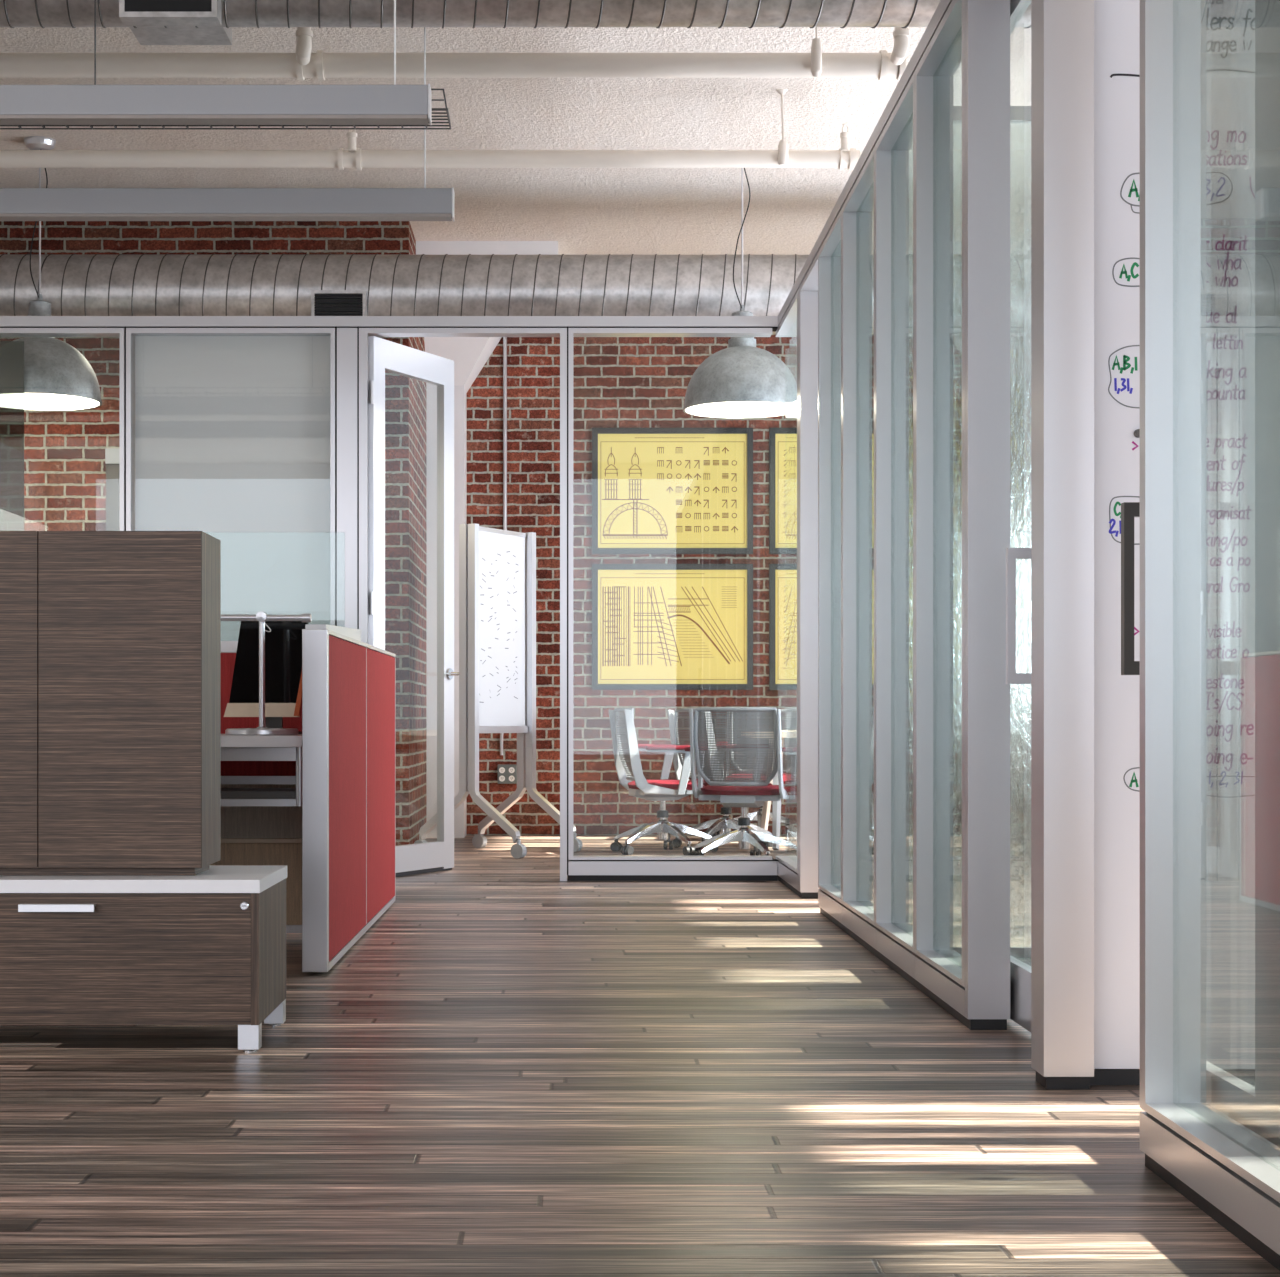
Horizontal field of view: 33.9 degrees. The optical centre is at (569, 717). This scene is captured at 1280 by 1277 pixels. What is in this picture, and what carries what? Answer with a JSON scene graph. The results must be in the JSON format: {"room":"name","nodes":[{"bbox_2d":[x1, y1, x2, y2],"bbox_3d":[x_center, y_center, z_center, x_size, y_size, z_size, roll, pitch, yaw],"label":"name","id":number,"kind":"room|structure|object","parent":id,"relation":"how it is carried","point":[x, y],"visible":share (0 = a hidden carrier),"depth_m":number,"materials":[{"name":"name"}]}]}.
{"room":"open-plan office","nodes":[
{"label":"open-plan office","id":0,"kind":"room"},
{"bbox_2d":[0,221,426,845],"bbox_3d":[-3.759,-1.150,14.255,5.482,4.000,2.010,0,0,0],"label":"brick wall","id":1,"kind":"structure","parent":0,"point":[65,466],"depth_m":13.25,"materials":[{"name":"red brick"}]},
{"bbox_2d":[0,341,23,530],"bbox_3d":[-3.317,-0.570,11.090,0.867,2.840,0.010,0,0,0],"label":"glass screen","id":2,"kind":"object","parent":1,"relation":"in","point":[11,352],"visible":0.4,"depth_m":11.08,"materials":[{"name":"clear glass"}]},
{"bbox_2d":[105,448,119,530],"bbox_3d":[-2.621,-1.342,13.214,0.591,0.698,0.069,0,0,0],"label":"wall screen","id":3,"kind":"object","parent":1,"relation":"attached to","point":[112,455],"visible":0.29,"depth_m":13.20,"materials":[{"name":"white metal"}]},
{"bbox_2d":[0,27,1030,254],"bbox_3d":[-1.300,-3.250,5.730,10.400,0.200,19.460,0,0,0],"label":"ceiling","id":4,"kind":"structure","parent":0,"point":[589,211],"depth_m":11.24,"materials":[{"name":"paint"}]},
{"bbox_2d":[28,221,51,315],"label":"lamp cord","id":5,"kind":"object","parent":4,"relation":"hanging from","point":[38,307],"depth_m":11.42,"materials":[{"name":"metal"}]},
{"bbox_2d":[14,337,101,410],"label":"pendant lamp","id":6,"kind":"object","parent":5,"relation":"hanging from","point":[59,375],"depth_m":11.26,"materials":[{"name":"metal"}]},
{"bbox_2d":[0,0,431,124],"bbox_3d":[-3.233,-2.575,7.043,5.533,1.150,0.089,0,0,0],"label":"linear pendant light","id":7,"kind":"object","parent":4,"relation":"hanging from","point":[394,104],"visible":1,"depth_m":7.00,"materials":[{"name":"metal"}]},
{"bbox_2d":[0,115,428,124],"bbox_3d":[-3.239,-2.006,7.043,5.523,0.012,0.077,0,0,0],"label":"diffuser","id":8,"kind":"object","parent":7,"relation":"attached to","point":[4,119],"depth_m":7.03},
{"bbox_2d":[0,0,450,128],"bbox_3d":[-2.969,-2.660,7.620,5.063,0.981,0.245,0,0,0],"label":"cable tray","id":9,"kind":"object","parent":4,"relation":"hanging from","point":[444,99],"visible":0.26,"depth_m":7.71,"materials":[{"name":"metal"}]},
{"bbox_2d":[0,27,454,221],"bbox_3d":[-3.230,-2.564,8.322,5.540,1.172,0.089,0,0,0],"label":"linear pendant light","id":10,"kind":"object","parent":4,"relation":"hanging from","point":[16,204],"visible":1,"depth_m":8.28,"materials":[{"name":"metal"}]},
{"bbox_2d":[0,214,451,220],"bbox_3d":[-3.235,-1.984,8.322,5.530,0.012,0.077,0,0,0],"label":"diffuser","id":11,"kind":"object","parent":10,"relation":"attached to","point":[3,217],"depth_m":8.30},
{"bbox_2d":[0,89,859,169],"bbox_3d":[-2.520,-2.959,10.583,7.960,0.382,0.141,0,0,0],"label":"pipe","id":12,"kind":"object","parent":4,"relation":"hanging from","point":[845,157],"visible":0.91,"depth_m":10.56,"materials":[{"name":"white metal"}]},
{"bbox_2d":[0,27,909,79],"bbox_3d":[-2.515,-2.968,9.148,7.970,0.364,0.230,0,0,0],"label":"pipe","id":13,"kind":"object","parent":4,"relation":"hanging from","point":[302,64],"visible":0.94,"depth_m":9.15,"materials":[{"name":"white metal"}]},
{"bbox_2d":[732,168,752,315],"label":"lamp cord","id":14,"kind":"object","parent":4,"relation":"hanging from","point":[742,312],"depth_m":11.74,"materials":[{"name":"metal"}]},
{"bbox_2d":[683,337,796,418],"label":"pendant lamp","id":15,"kind":"object","parent":14,"relation":"hanging from","point":[742,378],"depth_m":11.54,"materials":[{"name":"metal"}]},
{"bbox_2d":[0,835,1279,1276],"bbox_3d":[-1.450,0.900,5.630,10.100,0.100,19.260,0,0,0],"label":"floor","id":16,"kind":"structure","parent":0,"point":[517,1069],"depth_m":4.38,"materials":[{"name":"brown wood"}]},
{"bbox_2d":[0,865,286,1051],"bbox_3d":[-1.718,0.630,5.572,1.864,0.440,0.542,0,0,0],"label":"credenza","id":17,"kind":"object","parent":16,"relation":"on","point":[208,947],"visible":1,"depth_m":5.33,"materials":[{"name":"brown wood"}]},
{"bbox_2d":[0,531,220,874],"bbox_3d":[-1.796,-0.037,5.568,1.689,0.892,0.296,0,0,0],"label":"storage cabinet","id":18,"kind":"object","parent":17,"relation":"on","point":[110,641],"visible":1,"depth_m":5.42,"materials":[{"name":"brown wood"}]},
{"bbox_2d":[221,734,301,805],"bbox_3d":[-1.698,0.455,7.530,1.603,0.790,0.860,0,0,0],"label":"desk","id":19,"kind":"object","parent":16,"relation":"on","point":[233,747],"visible":0.21,"depth_m":7.13,"materials":[{"name":"white laminate"}]},
{"bbox_2d":[221,788,295,798],"bbox_3d":[-1.667,0.263,7.330,1.465,0.025,0.340,0,0,0],"label":"storage shelf","id":20,"kind":"object","parent":19,"relation":"attached to","point":[226,793],"depth_m":7.16,"materials":[{"name":"grey metal"}]},
{"bbox_2d":[224,621,308,733],"bbox_3d":[-1.098,-0.149,7.660,0.316,0.417,0.180,0,0,0],"label":"computer monitor","id":21,"kind":"object","parent":19,"relation":"on","point":[283,644],"visible":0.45,"depth_m":7.62,"materials":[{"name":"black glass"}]},
{"bbox_2d":[221,612,311,734],"bbox_3d":[-1.260,-0.155,7.300,0.722,0.430,0.252,0,0,0],"label":"task lamp","id":22,"kind":"object","parent":19,"relation":"on","point":[262,617],"visible":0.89,"depth_m":7.29,"materials":[{"name":"metal"}]},
{"bbox_2d":[205,532,344,932],"bbox_3d":[-1.731,0.055,8.035,1.738,1.530,0.070,0,0,0],"label":"wall","id":23,"kind":"structure","parent":16,"relation":"on","point":[250,835],"depth_m":8.00,"materials":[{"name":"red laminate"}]},
{"bbox_2d":[337,328,356,628],"bbox_3d":[-1.163,-0.592,11.008,0.107,2.884,0.115,0,0,0],"label":"trim","id":24,"kind":"structure","parent":16,"relation":"on","point":[346,337],"depth_m":10.95,"materials":[{"name":"metal"}]},
{"bbox_2d":[302,629,395,972],"bbox_3d":[-0.842,0.279,8.275,0.083,1.143,2.710,0,0,0],"label":"wall","id":25,"kind":"structure","parent":16,"relation":"on","point":[349,684],"depth_m":7.46,"materials":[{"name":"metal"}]},
{"bbox_2d":[305,624,360,640],"bbox_3d":[-0.845,-0.318,7.558,0.069,0.048,1.165,0,0,0],"label":"cap","id":26,"kind":"object","parent":25,"relation":"on","point":[349,632],"visible":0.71,"depth_m":7.41,"materials":[{"name":"white plastic"}]},
{"bbox_2d":[0,327,778,874],"bbox_3d":[-2.704,-0.617,11.005,7.593,2.934,0.097,0,0,0],"label":"trim","id":27,"kind":"structure","parent":16,"relation":"on","point":[774,329],"depth_m":10.96,"materials":[{"name":"grey metal"}]},
{"bbox_2d":[0,328,124,530],"bbox_3d":[-2.857,-0.607,11.008,1.065,2.854,0.115,0,0,0],"label":"window","id":28,"kind":"structure","parent":27,"relation":"in","point":[4,332],"depth_m":10.95,"materials":[{"name":"metal"}]},
{"bbox_2d":[126,328,334,640],"bbox_3d":[-1.770,-0.607,11.008,1.090,2.854,0.115,0,0,0],"label":"window","id":29,"kind":"structure","parent":27,"relation":"in","point":[228,429],"depth_m":11.04,"materials":[{"name":"glass"}]},
{"bbox_2d":[0,316,777,326],"bbox_3d":[-2.651,-2.069,11.008,7.698,0.054,0.115,0,0,0],"label":"trim","id":30,"kind":"structure","parent":27,"relation":"on","point":[5,321],"depth_m":10.95,"materials":[{"name":"metal"}]},
{"bbox_2d":[359,328,566,880],"bbox_3d":[-0.558,-0.592,11.008,1.085,2.884,0.115,0,0,0],"label":"trim","id":31,"kind":"structure","parent":16,"relation":"on","point":[364,333],"depth_m":10.95,"materials":[{"name":"metal"}]},
{"bbox_2d":[368,336,459,876],"bbox_3d":[-0.828,-0.575,11.340,0.121,2.843,0.882,0,0,26],"label":"door","id":32,"kind":"structure","parent":31,"relation":"attached to","point":[384,355],"depth_m":11.63,"materials":[{"name":"metal"}]},
{"bbox_2d":[416,241,557,837],"bbox_3d":[-0.548,-1.150,14.565,0.939,4.000,1.390,0,0,0],"label":"column","id":33,"kind":"structure","parent":16,"relation":"on","point":[469,355],"depth_m":14.90,"materials":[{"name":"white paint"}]},
{"bbox_2d":[414,524,582,858],"bbox_3d":[-0.450,-0.171,13.200,0.885,2.039,0.732,0,0,34],"label":"whiteboard","id":34,"kind":"object","parent":16,"relation":"on","point":[497,567],"visible":0.9,"depth_m":13.15,"materials":[{"name":"plastic"}]},
{"bbox_2d":[608,708,717,855],"bbox_3d":[0.609,0.394,13.253,0.659,0.912,0.690,0,0,-10],"label":"office chair","id":35,"kind":"object","parent":16,"relation":"on","point":[663,789],"visible":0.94,"depth_m":13.12,"materials":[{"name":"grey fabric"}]},
{"bbox_2d":[568,875,776,880],"bbox_3d":[-2.708,0.835,11.008,7.583,0.030,0.091,0,0,0],"label":"trim","id":36,"kind":"structure","parent":16,"relation":"on","point":[570,877],"depth_m":10.96,"materials":[{"name":"black rubber"}]},
{"bbox_2d":[568,328,776,874],"bbox_3d":[0.564,-0.607,11.008,1.143,2.854,0.115,0,0,0],"label":"window","id":37,"kind":"structure","parent":36,"relation":"on","point":[574,867],"depth_m":10.95,"materials":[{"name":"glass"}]},
{"bbox_2d":[667,708,771,850],"bbox_3d":[1.043,0.394,13.729,0.659,0.912,0.690,0,0,-24],"label":"office chair","id":38,"kind":"object","parent":16,"relation":"on","point":[725,823],"visible":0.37,"depth_m":13.69,"materials":[{"name":"grey plastic"}]},
{"bbox_2d":[685,707,796,858],"bbox_3d":[1.028,0.394,12.323,0.690,0.912,0.659,0,0,16],"label":"office chair","id":39,"kind":"object","parent":16,"relation":"on","point":[744,795],"visible":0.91,"depth_m":12.08,"materials":[{"name":"grey plastic"}]},
{"bbox_2d":[712,709,796,836],"bbox_3d":[1.345,0.394,14.726,0.690,0.912,0.659,0,0,8],"label":"office chair","id":40,"kind":"object","parent":16,"relation":"on","point":[757,815],"visible":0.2,"depth_m":14.96,"materials":[{"name":"grey plastic"}]},
{"bbox_2d":[741,731,873,850],"bbox_3d":[1.605,0.462,13.725,0.890,0.754,1.050,0,0,0],"label":"meeting table","id":41,"kind":"object","parent":16,"relation":"on","point":[776,815],"visible":0.13,"depth_m":13.37,"materials":[{"name":"beige plastic"}]},
{"bbox_2d":[872,708,873,854],"bbox_3d":[1.790,0.394,12.773,0.690,0.912,0.659,0,0,20],"label":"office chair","id":42,"kind":"object","parent":16,"relation":"on","point":[872,708],"visible":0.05,"depth_m":12.51,"materials":[{"name":"grey plastic"}]},
{"bbox_2d":[909,106,1030,957],"bbox_3d":[2.400,-0.660,7.466,2.400,3.020,0.042,0,0,0],"label":"window","id":43,"kind":"structure","parent":16,"relation":"on","point":[1020,116],"depth_m":7.46,"materials":[{"name":"clear glass"}]},
{"bbox_2d":[777,875,1279,1270],"bbox_3d":[1.141,0.835,5.835,0.099,0.030,10.430,0,0,0],"label":"trim","id":44,"kind":"structure","parent":16,"relation":"on","point":[1242,1234],"depth_m":4.81,"materials":[{"name":"black rubber"}]},
{"bbox_2d":[776,293,796,888],"bbox_3d":[1.141,-0.607,10.533,0.115,2.854,1.065,0,0,0],"label":"window","id":45,"kind":"structure","parent":44,"relation":"on","point":[786,865],"depth_m":10.63,"materials":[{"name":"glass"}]},
{"bbox_2d":[797,287,819,891],"bbox_3d":[1.141,-0.607,9.934,0.115,2.854,0.127,0,0,0],"label":"trim","id":46,"kind":"structure","parent":44,"relation":"on","point":[807,301],"depth_m":9.87,"materials":[{"name":"metal"}]},
{"bbox_2d":[818,208,843,923],"bbox_3d":[1.141,-0.607,8.765,0.115,2.854,0.806,0,0,0],"label":"window","id":47,"kind":"structure","parent":44,"relation":"on","point":[830,252],"depth_m":9.14,"materials":[{"name":"glass"}]},
{"bbox_2d":[842,146,877,948],"bbox_3d":[1.141,-0.607,7.908,0.115,2.854,0.900,0,0,0],"label":"window","id":48,"kind":"structure","parent":44,"relation":"on","point":[858,910],"depth_m":8.33,"materials":[{"name":"glass"}]},
{"bbox_2d":[875,71,917,978],"bbox_3d":[1.141,-0.607,7.026,0.115,2.854,0.856,0,0,0],"label":"window","id":49,"kind":"structure","parent":44,"relation":"on","point":[894,935],"depth_m":7.42,"materials":[{"name":"glass"}]},
{"bbox_2d":[915,0,964,1016],"bbox_3d":[1.141,-0.607,6.178,0.115,2.854,0.832,0,0,0],"label":"glass partition","id":50,"kind":"structure","parent":44,"relation":"on","point":[939,968],"depth_m":6.56,"materials":[{"name":"glass"}]},
{"bbox_2d":[778,0,951,325],"bbox_3d":[1.141,-2.069,5.785,0.115,0.054,10.330,0,0,0],"label":"trim","id":51,"kind":"structure","parent":50,"relation":"on","point":[943,5],"depth_m":7.47,"materials":[{"name":"metal"}]},
{"bbox_2d":[965,0,1009,1018],"bbox_3d":[1.141,-0.607,5.736,0.115,2.854,0.042,0,0,0],"label":"trim","id":52,"kind":"structure","parent":44,"relation":"on","point":[987,22],"depth_m":5.71,"materials":[{"name":"metal"}]},
{"bbox_2d":[800,0,1279,1254],"bbox_3d":[1.141,-0.607,6.353,0.115,2.854,7.035,0,0,0],"label":"window","id":53,"kind":"structure","parent":44,"relation":"on","point":[1231,1166],"depth_m":3.95,"materials":[{"name":"metal"}]},
{"bbox_2d":[1006,0,1030,1032],"bbox_3d":[1.168,-0.601,5.735,0.152,2.858,1.430,0,0,0],"label":"door","id":54,"kind":"structure","parent":53,"relation":"attached to","point":[1020,972],"depth_m":5.53,"materials":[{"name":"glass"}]},
{"bbox_2d":[1121,0,1279,1146],"bbox_3d":[1.168,-0.601,3.860,0.152,2.858,0.780,0,0,0],"label":"door","id":55,"kind":"structure","parent":53,"relation":"attached to","point":[1257,1108],"depth_m":3.66,"materials":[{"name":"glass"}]},
{"bbox_2d":[1031,0,1093,1076],"bbox_3d":[1.141,-0.607,4.865,0.115,2.854,0.130,0,0,0],"label":"trim","id":56,"kind":"structure","parent":44,"relation":"on","point":[1062,31],"depth_m":4.80,"materials":[{"name":"metal"}]},
{"bbox_2d":[467,334,873,834],"bbox_3d":[-1.450,-1.150,15.360,10.100,4.000,0.200,0,0,0],"label":"wall","id":57,"kind":"structure","parent":0,"point":[619,382],"depth_m":15.26,"materials":[{"name":"brick"}]},
{"bbox_2d":[500,337,506,754],"bbox_3d":[-0.483,-1.440,15.236,0.051,3.420,0.036,0,0,0],"label":"conduit","id":58,"kind":"object","parent":57,"relation":"attached to","point":[504,338],"visible":0.4,"depth_m":15.23,"materials":[{"name":"metal"}]},
{"bbox_2d":[498,765,516,783],"bbox_3d":[-0.455,0.407,15.230,0.140,0.138,0.060,0,0,0],"label":"outlet box","id":59,"kind":"object","parent":57,"relation":"attached to","point":[507,774],"visible":0.99,"depth_m":15.21,"materials":[{"name":"grey metal"}]},
{"bbox_2d":[509,775,514,781],"bbox_3d":[-0.422,0.438,15.204,0.044,0.044,0.003,0,0,0],"label":"socket","id":60,"kind":"object","parent":59,"relation":"attached to","point":[511,777],"depth_m":15.20,"materials":[{"name":"white plastic"}]},
{"bbox_2d":[592,428,752,553],"bbox_3d":[0.744,-1.647,15.242,1.168,0.915,0.035,0,0,0],"label":"framed drawing","id":61,"kind":"object","parent":57,"relation":"attached to","point":[655,490],"visible":1,"depth_m":15.24,"materials":[{"name":"yellow paper"}]},
{"bbox_2d":[592,564,752,689],"bbox_3d":[0.744,-0.661,15.242,1.168,0.914,0.035,0,0,0],"label":"framed drawing","id":62,"kind":"object","parent":57,"relation":"attached to","point":[655,626],"visible":1,"depth_m":15.24,"materials":[{"name":"yellow paper"}]},
{"bbox_2d":[769,428,873,553],"bbox_3d":[2.031,-1.647,15.242,1.168,0.915,0.035,0,0,0],"label":"framed drawing","id":63,"kind":"object","parent":57,"relation":"attached to","point":[782,441],"visible":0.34,"depth_m":15.24,"materials":[{"name":"yellow paper"}]},
{"bbox_2d":[769,564,873,689],"bbox_3d":[2.031,-0.661,15.242,1.168,0.914,0.035,0,0,0],"label":"framed drawing","id":64,"kind":"object","parent":57,"relation":"attached to","point":[782,577],"visible":0.3,"depth_m":15.24,"materials":[{"name":"yellow paper"}]},
{"bbox_3d":[2.400,-0.850,4.901,2.401,3.400,0.058,0,0,0],"label":"wall","id":65,"kind":"structure","parent":0,"visible":0},
{"bbox_2d":[1090,1069,1254,1084],"bbox_3d":[2.400,0.832,4.867,2.401,0.036,0.009,0,0,0],"label":"baseboard","id":66,"kind":"structure","parent":65,"relation":"attached to","point":[1101,1076],"depth_m":4.86,"materials":[{"name":"black rubber"}]},
{"bbox_2d":[1094,0,1254,1068],"bbox_3d":[1.976,-0.844,4.859,1.548,3.312,0.023,0,0,0],"label":"whiteboard","id":67,"kind":"object","parent":65,"relation":"attached to","point":[1230,24],"visible":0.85,"depth_m":4.86,"materials":[{"name":"ceramic"}]},
{"bbox_3d":[-6.600,-1.150,5.630,0.200,4.000,19.260,0,0,0],"label":"wall","id":68,"kind":"structure","parent":0,"visible":0},
{"bbox_2d":[0,254,873,334],"bbox_3d":[-1.501,-2.540,12.585,10.007,0.480,0.510,0,0,0],"label":"spiral duct","id":69,"kind":"object","parent":68,"relation":"attached to","point":[74,284],"visible":0.45,"depth_m":12.38,"materials":[{"name":"silver metal"}]},
{"bbox_2d":[0,0,1030,44],"bbox_3d":[-1.502,-2.822,8.140,10.004,0.450,0.720,0,0,0],"label":"spiral duct","id":70,"kind":"object","parent":68,"relation":"attached to","point":[152,22],"visible":0.73,"depth_m":7.92,"materials":[{"name":"silver metal"}]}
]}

